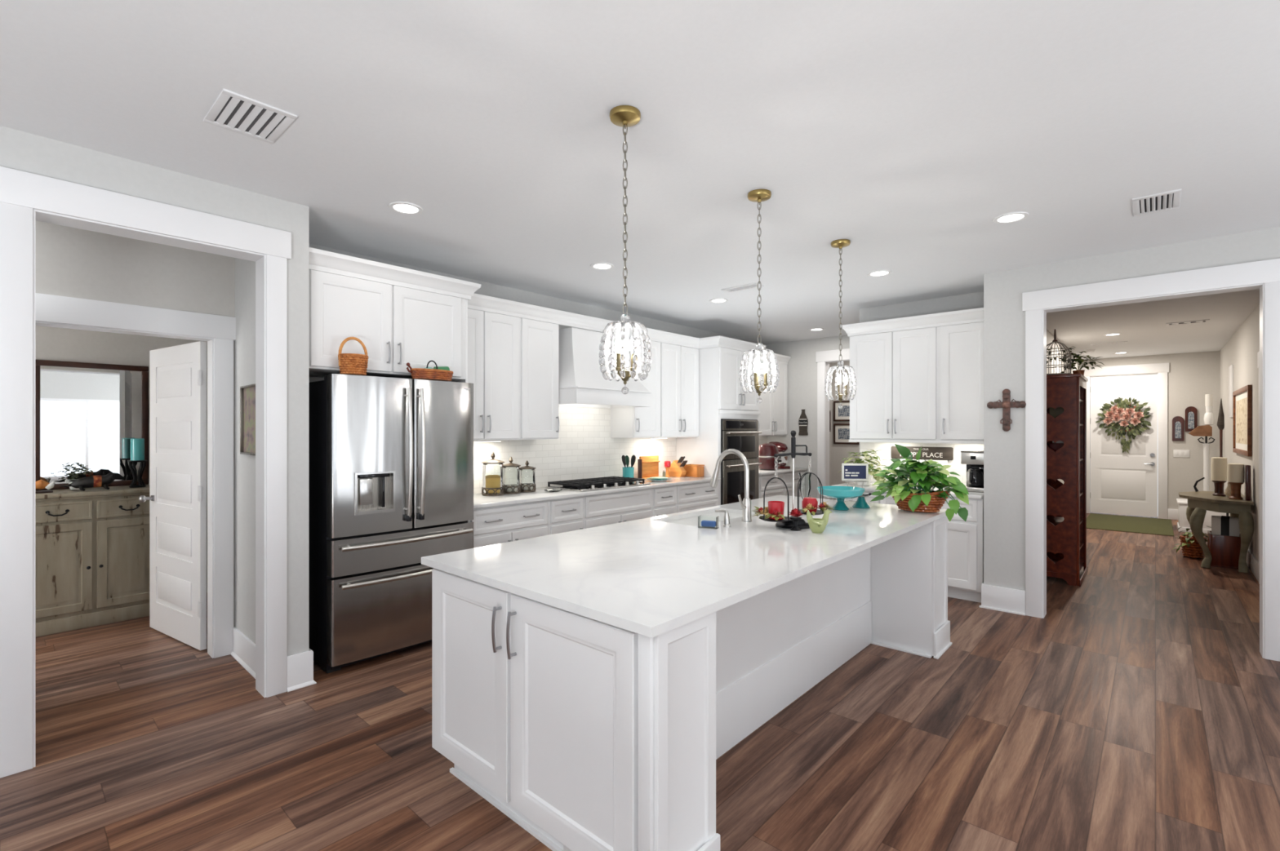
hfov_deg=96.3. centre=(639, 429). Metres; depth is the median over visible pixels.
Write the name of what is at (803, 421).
plaque
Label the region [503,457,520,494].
glass canister
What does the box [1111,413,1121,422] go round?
flower
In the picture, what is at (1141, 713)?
floor
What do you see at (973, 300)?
wall
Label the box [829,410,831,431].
framed picture
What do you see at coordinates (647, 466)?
cutting board
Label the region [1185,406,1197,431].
plaque
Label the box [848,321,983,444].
upper cabinet
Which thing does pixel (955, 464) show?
backsplash
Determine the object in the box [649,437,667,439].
light
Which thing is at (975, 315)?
crown molding
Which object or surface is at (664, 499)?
base cabinet
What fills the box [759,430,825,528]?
balance scale
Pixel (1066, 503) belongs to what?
bookcase
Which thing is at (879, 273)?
recessed light
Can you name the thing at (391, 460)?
refrigerator
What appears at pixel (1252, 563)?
baseboard
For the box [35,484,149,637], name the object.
sideboard
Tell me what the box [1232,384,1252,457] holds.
framed picture
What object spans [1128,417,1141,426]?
flower
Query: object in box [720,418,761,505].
wall oven
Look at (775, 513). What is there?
flower
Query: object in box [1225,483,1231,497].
vase
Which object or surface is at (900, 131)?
ceiling
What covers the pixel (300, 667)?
baseboard
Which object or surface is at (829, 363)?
wall
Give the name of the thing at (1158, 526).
door mat
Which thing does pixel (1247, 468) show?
book
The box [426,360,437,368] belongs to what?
hoop
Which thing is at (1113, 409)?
flower
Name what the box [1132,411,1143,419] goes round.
flower
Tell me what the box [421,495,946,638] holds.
island countertop
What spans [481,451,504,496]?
glass canister
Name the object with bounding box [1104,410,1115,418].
flower
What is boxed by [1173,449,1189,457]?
switch plate
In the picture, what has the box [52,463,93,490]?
potted plant
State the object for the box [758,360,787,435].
upper cabinet
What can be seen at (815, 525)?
bowl
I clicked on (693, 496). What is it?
base cabinet
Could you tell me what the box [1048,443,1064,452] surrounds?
book
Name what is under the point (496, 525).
base cabinet
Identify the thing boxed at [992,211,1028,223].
recessed light
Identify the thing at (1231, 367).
trim
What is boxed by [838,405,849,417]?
print
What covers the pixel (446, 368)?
bottle
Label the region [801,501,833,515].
garland
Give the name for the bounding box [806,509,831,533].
dish
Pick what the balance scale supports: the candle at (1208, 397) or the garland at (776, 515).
the garland at (776, 515)
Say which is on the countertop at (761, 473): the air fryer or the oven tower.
the air fryer
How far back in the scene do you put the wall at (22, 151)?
3.21 m
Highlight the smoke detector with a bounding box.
[1084,349,1095,352]
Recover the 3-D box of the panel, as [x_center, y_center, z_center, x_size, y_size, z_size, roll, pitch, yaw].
[-1.485,0.247,4.369,0.607,2.430,0.019,0,0,42]
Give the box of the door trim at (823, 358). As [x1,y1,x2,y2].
[815,348,849,499]
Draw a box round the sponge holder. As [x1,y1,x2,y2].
[697,515,718,528]
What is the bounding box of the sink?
[666,512,742,526]
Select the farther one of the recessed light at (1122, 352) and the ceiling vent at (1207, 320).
the recessed light at (1122, 352)
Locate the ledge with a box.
[894,459,947,484]
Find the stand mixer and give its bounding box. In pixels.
[768,441,790,469]
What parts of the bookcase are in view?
panel, shelf, shelf, shelf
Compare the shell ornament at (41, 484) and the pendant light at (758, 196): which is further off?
the shell ornament at (41, 484)
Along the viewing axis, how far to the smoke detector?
8.79 m
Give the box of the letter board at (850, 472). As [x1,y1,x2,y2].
[841,463,868,503]
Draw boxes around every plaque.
[798,409,808,435]
[1172,416,1183,440]
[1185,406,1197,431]
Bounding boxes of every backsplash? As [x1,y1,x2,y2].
[473,406,767,493]
[859,442,983,485]
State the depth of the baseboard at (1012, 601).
4.61 m
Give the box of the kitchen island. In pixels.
[431,516,952,850]
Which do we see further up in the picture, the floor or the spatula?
the spatula
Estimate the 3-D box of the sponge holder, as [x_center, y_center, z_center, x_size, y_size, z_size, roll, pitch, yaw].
[0.382,0.514,3.193,0.106,0.065,0.056,0,0,22]
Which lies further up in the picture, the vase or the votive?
the vase
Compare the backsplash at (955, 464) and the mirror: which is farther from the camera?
the backsplash at (955, 464)
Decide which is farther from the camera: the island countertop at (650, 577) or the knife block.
the knife block
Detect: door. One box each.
[138,341,206,650]
[1089,373,1157,517]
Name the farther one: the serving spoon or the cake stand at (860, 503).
the serving spoon
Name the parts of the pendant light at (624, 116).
crystal arm, crystal arm, crystal arm, crystal arm, candle arm, bulb, crystal arm, chain, stem, crystal arm, crystal arm, bulb, candle arm, crystal arm, crystal arm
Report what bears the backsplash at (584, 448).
attached to the wall at (486, 289)
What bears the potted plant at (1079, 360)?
on the bookcase
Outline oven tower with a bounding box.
[676,346,759,505]
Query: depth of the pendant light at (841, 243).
3.89 m
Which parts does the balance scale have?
chain, post, rod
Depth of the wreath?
9.67 m
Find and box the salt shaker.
[662,470,666,477]
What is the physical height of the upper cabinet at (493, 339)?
1.055 m
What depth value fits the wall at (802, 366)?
8.19 m
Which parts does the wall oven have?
oven door, oven door, control panel, handle, handle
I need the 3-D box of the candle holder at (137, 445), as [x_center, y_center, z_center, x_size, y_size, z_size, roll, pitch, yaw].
[-4.022,0.266,4.590,0.120,0.390,0.119,0,0,42]
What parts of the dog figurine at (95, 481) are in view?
leg, leg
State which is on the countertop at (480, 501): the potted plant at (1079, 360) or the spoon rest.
the spoon rest
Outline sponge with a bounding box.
[701,520,715,527]
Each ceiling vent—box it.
[203,88,297,143]
[720,282,764,293]
[1088,341,1127,346]
[1132,188,1181,217]
[1165,319,1209,325]
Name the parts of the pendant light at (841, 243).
crystal arm, crystal arm, stem, chain, candle arm, crystal arm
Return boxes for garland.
[753,506,784,520]
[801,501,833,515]
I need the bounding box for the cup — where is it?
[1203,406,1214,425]
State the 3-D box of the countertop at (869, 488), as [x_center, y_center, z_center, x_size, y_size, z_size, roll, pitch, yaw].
[2.569,0.561,5.425,1.288,0.029,0.655,0,0,42]
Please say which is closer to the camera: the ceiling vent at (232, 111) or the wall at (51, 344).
the ceiling vent at (232, 111)
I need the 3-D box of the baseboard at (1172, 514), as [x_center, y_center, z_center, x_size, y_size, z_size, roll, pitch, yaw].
[8.825,1.377,9.160,0.583,0.170,0.016,0,0,42]
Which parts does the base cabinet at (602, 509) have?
door, drawer, door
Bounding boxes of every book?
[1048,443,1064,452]
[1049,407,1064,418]
[1244,464,1250,500]
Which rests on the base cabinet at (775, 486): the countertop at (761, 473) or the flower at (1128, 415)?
the countertop at (761, 473)
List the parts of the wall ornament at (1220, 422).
blade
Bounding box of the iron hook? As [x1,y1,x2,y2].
[1193,477,1204,492]
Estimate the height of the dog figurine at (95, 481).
0.130 m
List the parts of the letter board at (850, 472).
frame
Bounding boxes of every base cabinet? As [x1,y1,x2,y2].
[470,500,547,548]
[547,496,582,535]
[582,488,652,528]
[652,485,675,517]
[675,481,718,512]
[758,470,804,498]
[835,490,983,603]
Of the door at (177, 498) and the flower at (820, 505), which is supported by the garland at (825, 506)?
the flower at (820, 505)
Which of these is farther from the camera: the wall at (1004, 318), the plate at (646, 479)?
the plate at (646, 479)
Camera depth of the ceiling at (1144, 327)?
6.74 m
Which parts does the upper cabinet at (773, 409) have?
door, door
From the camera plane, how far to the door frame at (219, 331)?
3.67 m
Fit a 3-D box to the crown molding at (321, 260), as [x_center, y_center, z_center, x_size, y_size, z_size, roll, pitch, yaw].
[0.109,-1.002,5.841,0.344,0.112,6.466,0,0,42]
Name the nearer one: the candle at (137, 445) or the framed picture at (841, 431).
the candle at (137, 445)
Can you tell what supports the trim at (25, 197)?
attached to the wall at (22, 151)
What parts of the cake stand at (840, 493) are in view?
plate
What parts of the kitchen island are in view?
door, handle, handle, post, door, post panel, recess panel, post, post panel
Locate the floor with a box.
[0,512,1279,850]
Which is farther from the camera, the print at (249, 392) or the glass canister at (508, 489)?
the glass canister at (508, 489)
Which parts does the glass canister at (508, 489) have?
glass, lid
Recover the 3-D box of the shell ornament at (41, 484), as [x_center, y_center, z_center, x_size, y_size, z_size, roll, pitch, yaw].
[-4.360,0.412,4.182,0.083,0.098,0.133,0,0,42]
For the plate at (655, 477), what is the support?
on the plate at (646, 478)
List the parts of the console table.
leg, leg, leg, leg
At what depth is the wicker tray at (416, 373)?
3.76 m
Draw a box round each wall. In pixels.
[0,125,309,656]
[35,220,235,626]
[35,325,207,592]
[235,257,255,644]
[309,244,766,493]
[766,335,849,498]
[829,363,831,499]
[831,361,859,500]
[859,291,983,482]
[983,226,1279,591]
[1046,329,1079,484]
[1080,351,1219,509]
[1219,303,1259,561]
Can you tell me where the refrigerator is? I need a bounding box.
[309,373,473,673]
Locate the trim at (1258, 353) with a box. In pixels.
[1257,351,1259,584]
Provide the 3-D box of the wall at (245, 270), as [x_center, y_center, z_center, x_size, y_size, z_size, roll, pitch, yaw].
[-2.373,0.090,3.612,0.860,2.743,0.160,0,0,42]
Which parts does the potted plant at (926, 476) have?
stem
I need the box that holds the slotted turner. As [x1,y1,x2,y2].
[631,455,635,467]
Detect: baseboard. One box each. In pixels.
[230,626,255,679]
[286,648,316,692]
[978,582,1025,615]
[1167,508,1177,519]
[1246,549,1258,582]
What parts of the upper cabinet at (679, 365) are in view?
door, door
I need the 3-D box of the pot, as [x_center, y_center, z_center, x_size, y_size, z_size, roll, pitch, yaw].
[2.180,0.486,5.597,0.156,0.120,0.154,0,0,42]
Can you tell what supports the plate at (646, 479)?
on the countertop at (480, 501)
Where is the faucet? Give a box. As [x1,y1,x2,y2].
[710,448,751,521]
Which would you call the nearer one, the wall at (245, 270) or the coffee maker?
the wall at (245, 270)
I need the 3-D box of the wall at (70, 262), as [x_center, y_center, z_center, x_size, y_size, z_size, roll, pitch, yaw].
[-3.712,0.090,2.677,0.120,2.743,3.020,0,0,42]
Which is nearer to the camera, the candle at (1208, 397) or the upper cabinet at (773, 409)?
the upper cabinet at (773, 409)
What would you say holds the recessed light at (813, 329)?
in the ceiling at (900, 131)
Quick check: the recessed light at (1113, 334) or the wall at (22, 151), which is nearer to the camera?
the wall at (22, 151)
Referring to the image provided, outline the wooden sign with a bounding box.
[891,446,953,460]
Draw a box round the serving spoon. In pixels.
[621,455,626,467]
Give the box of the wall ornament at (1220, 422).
[1217,399,1224,457]
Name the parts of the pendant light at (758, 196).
crystal arm, crystal arm, crystal arm, candle arm, bulb, crystal arm, stem, chain, crystal arm, candle arm, bulb, crystal arm, crystal arm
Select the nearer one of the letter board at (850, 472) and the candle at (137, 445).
the letter board at (850, 472)
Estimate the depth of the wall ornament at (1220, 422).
8.43 m
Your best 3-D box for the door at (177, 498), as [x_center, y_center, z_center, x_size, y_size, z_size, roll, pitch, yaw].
[-3.225,0.435,3.997,0.870,2.030,0.198,0,0,32]
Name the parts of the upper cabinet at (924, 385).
door, handle, handle, door, light rail, door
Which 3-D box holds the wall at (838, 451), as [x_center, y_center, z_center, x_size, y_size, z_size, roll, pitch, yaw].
[4.268,0.090,8.615,3.070,2.743,0.120,0,0,42]
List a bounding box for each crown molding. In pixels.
[309,247,791,364]
[840,307,983,337]
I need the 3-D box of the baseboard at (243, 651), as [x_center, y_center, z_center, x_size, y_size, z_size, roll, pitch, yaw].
[-2.400,1.377,3.510,0.713,0.170,0.028,0,0,42]
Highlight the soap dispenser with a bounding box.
[715,509,730,527]
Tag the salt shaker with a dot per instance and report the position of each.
(664, 471)
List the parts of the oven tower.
door, rail, door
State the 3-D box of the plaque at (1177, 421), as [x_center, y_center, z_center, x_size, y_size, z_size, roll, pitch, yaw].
[8.695,-0.016,9.267,0.140,0.400,0.024,0,0,42]
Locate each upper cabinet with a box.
[309,269,465,381]
[467,308,519,440]
[520,317,559,439]
[610,337,660,438]
[659,342,698,437]
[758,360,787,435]
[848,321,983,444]
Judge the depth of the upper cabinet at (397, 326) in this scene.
3.69 m
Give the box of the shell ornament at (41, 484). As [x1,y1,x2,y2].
[35,480,55,493]
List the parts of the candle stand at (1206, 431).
post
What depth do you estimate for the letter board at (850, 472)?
4.25 m
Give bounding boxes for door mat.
[1086,513,1173,536]
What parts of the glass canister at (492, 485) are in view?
lid, glass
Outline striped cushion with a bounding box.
[1211,515,1239,537]
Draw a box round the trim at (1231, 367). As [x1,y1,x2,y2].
[1228,364,1233,417]
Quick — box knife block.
[669,456,687,477]
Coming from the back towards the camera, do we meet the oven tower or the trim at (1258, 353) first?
the oven tower
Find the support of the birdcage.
on the bookcase
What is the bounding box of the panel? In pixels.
[448,298,467,382]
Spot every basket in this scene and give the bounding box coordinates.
[337,337,368,375]
[892,489,949,512]
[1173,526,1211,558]
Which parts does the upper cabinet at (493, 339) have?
door, handle, handle, door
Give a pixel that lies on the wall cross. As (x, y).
(1006, 404)
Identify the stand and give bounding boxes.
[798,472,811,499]
[816,486,865,511]
[852,493,871,508]
[1188,394,1215,491]
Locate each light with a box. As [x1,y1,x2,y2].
[388,201,422,214]
[473,440,502,442]
[590,262,613,270]
[598,105,651,394]
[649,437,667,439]
[709,298,728,302]
[739,189,779,403]
[808,328,824,331]
[824,239,857,408]
[867,270,891,276]
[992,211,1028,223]
[1103,333,1121,336]
[1113,351,1128,354]
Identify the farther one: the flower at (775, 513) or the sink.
the sink
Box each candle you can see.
[130,438,144,460]
[767,501,784,519]
[801,497,817,512]
[1204,394,1213,406]
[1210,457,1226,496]
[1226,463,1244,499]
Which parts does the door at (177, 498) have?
knob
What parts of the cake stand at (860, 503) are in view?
plate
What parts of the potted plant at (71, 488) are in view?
pot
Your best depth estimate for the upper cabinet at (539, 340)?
4.98 m
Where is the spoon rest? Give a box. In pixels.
[543,488,562,492]
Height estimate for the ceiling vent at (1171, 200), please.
0.010 m
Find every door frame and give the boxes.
[35,293,235,658]
[1080,363,1168,519]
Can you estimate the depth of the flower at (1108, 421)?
9.79 m
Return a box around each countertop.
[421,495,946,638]
[473,475,720,509]
[758,467,807,475]
[831,481,983,498]
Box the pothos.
[838,449,892,486]
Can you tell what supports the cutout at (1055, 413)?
on the bookcase
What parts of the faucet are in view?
spout, lever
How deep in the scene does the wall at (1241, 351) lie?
6.38 m
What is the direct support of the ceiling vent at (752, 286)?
in the ceiling at (900, 131)
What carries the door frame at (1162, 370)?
in the wall at (1191, 376)
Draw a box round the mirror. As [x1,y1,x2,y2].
[35,360,148,490]
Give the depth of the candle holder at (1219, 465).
6.26 m
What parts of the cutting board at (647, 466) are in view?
post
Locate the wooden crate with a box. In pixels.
[1207,530,1240,569]
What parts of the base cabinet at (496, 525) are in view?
door, handle, drawer, door, handle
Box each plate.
[645,479,671,481]
[646,478,671,480]
[649,476,667,479]
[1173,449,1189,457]
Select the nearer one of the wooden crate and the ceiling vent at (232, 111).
the ceiling vent at (232, 111)
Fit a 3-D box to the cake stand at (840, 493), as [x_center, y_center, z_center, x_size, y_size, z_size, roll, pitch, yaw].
[1.370,0.473,3.918,0.320,0.146,0.320,0,0,42]
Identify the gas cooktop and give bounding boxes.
[546,476,650,492]
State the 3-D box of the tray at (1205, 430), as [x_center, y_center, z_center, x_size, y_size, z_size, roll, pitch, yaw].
[8.635,0.017,8.844,0.260,0.170,0.140,0,0,42]
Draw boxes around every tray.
[406,362,453,381]
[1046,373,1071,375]
[1188,425,1212,436]
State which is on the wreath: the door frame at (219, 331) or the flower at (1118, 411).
the flower at (1118, 411)
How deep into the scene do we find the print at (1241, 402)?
6.57 m
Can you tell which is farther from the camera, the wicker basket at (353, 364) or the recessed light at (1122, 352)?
the recessed light at (1122, 352)
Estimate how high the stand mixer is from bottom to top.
0.375 m
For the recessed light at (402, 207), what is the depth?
3.30 m
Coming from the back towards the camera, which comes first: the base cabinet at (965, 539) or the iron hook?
the iron hook
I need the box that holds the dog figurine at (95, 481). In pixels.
[59,472,124,491]
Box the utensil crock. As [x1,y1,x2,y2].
[622,466,634,477]
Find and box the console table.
[1178,491,1253,573]
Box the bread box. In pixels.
[683,464,704,477]
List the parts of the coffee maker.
carafe handle, lid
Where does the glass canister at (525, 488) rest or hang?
on the countertop at (480, 501)
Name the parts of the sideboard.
handle, drawer, door, drawer, door, handle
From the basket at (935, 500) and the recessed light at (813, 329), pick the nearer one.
the basket at (935, 500)
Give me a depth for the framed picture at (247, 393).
3.51 m
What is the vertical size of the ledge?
0.250 m
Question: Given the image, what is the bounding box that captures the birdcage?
[1046,328,1076,375]
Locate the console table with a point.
(1198, 502)
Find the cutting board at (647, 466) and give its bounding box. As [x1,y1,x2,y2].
[637,455,659,479]
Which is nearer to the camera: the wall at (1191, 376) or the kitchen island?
the kitchen island
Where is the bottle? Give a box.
[433,366,449,370]
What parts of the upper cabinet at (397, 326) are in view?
door, handle, handle, door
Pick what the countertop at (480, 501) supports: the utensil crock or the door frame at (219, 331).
the utensil crock
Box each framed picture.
[240,383,255,455]
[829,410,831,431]
[833,400,849,421]
[833,423,859,444]
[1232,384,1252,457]
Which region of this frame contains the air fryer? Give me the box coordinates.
[758,443,781,470]
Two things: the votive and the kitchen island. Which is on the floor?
the kitchen island
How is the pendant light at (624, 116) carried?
hanging from the ceiling at (900, 131)
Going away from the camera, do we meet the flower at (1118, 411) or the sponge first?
the sponge
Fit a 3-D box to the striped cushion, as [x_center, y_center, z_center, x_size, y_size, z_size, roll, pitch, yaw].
[6.292,1.185,6.163,0.165,0.505,0.210,0,0,-40]
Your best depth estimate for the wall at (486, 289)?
5.56 m
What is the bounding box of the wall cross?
[986,389,1026,431]
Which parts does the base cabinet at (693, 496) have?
drawer, drawer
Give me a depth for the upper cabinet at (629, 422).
6.06 m
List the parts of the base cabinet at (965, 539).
drawer, drawer, drawer, door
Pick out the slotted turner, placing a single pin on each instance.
(633, 457)
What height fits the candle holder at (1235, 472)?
0.369 m
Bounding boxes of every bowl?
[778,456,789,466]
[808,518,826,533]
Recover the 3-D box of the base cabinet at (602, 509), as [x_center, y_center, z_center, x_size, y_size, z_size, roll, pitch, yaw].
[-0.392,1.020,5.535,0.670,0.885,0.923,0,0,42]
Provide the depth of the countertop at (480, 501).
4.91 m
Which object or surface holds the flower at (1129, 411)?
on the wreath
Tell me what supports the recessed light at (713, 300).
in the ceiling at (900, 131)
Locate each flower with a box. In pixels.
[759,509,768,515]
[771,510,779,516]
[804,503,814,509]
[817,502,826,509]
[1102,417,1112,425]
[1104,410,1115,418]
[1109,406,1118,413]
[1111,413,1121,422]
[1115,408,1124,415]
[1119,420,1128,427]
[1121,413,1132,422]
[1124,408,1135,415]
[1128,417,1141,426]
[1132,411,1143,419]
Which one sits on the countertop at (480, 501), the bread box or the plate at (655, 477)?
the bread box
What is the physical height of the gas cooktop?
0.058 m
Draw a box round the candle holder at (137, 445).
[128,438,146,488]
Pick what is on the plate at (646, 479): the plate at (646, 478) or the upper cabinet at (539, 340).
the plate at (646, 478)
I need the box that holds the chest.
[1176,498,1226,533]
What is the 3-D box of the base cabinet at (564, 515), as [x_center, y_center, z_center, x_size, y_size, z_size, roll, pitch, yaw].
[-0.831,1.020,5.048,0.670,0.885,0.386,0,0,42]
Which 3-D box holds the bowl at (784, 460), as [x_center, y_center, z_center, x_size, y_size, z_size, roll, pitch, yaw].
[1.998,0.441,8.064,0.216,0.139,0.216,0,0,-28]
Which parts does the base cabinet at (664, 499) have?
drawer, door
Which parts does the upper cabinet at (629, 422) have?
handle, door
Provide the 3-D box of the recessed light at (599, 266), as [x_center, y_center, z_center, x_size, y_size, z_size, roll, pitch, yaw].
[-0.296,-1.278,4.488,0.184,0.007,0.184,0,0,42]
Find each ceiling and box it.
[0,0,1279,344]
[1046,288,1259,359]
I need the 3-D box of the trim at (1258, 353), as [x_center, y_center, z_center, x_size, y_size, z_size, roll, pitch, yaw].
[5.108,0.362,4.579,0.024,2.200,2.440,0,0,42]
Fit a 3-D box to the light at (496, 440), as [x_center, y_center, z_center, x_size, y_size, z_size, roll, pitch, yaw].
[-1.276,0.096,4.804,0.070,0.014,0.240,0,0,42]
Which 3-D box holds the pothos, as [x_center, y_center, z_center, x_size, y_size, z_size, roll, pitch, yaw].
[2.218,0.371,5.549,0.612,0.350,0.447,0,0,42]
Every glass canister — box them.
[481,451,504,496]
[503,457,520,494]
[520,460,536,492]
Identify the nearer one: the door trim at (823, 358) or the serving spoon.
the serving spoon
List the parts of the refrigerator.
door, dispenser spout, dispenser frame, freezer drawer, freezer drawer, handle, handle, handle, handle, door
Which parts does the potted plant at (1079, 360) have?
stem, pot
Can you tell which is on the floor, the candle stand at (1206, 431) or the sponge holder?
the candle stand at (1206, 431)
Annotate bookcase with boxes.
[1046,373,1088,586]
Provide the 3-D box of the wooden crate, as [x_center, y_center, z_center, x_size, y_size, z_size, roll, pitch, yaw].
[6.299,1.292,6.170,0.260,0.340,0.320,0,0,42]
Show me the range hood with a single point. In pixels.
(581, 381)
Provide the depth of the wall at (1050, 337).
7.61 m
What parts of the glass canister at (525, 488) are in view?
glass, lid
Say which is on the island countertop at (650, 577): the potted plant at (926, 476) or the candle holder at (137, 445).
the potted plant at (926, 476)
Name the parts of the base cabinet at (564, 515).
drawer, door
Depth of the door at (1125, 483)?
9.74 m
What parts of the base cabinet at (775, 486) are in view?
drawer, drawer, drawer, drawer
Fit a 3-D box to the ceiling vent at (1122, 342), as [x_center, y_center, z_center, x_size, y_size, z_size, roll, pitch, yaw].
[6.647,-1.223,8.143,0.420,0.010,0.140,0,0,42]
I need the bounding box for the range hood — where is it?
[558,327,652,408]
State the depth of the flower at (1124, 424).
9.66 m
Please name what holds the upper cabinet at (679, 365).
attached to the wall at (486, 289)
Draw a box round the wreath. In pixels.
[1096,396,1151,453]
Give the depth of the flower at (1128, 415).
9.63 m
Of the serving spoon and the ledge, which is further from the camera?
the serving spoon
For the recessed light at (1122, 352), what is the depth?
9.16 m
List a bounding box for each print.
[244,386,255,453]
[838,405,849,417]
[838,428,849,439]
[1235,397,1247,444]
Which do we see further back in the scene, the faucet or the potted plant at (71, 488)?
the potted plant at (71, 488)
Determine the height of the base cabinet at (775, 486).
0.885 m
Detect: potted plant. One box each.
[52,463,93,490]
[870,444,968,522]
[1054,351,1105,376]
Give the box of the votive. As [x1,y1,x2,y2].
[789,508,803,531]
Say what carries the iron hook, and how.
on the console table
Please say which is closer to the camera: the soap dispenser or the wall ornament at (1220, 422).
the soap dispenser
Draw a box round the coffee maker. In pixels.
[960,449,983,493]
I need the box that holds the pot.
[856,474,871,486]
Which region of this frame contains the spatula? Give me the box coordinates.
[625,455,629,467]
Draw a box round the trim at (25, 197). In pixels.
[0,166,291,778]

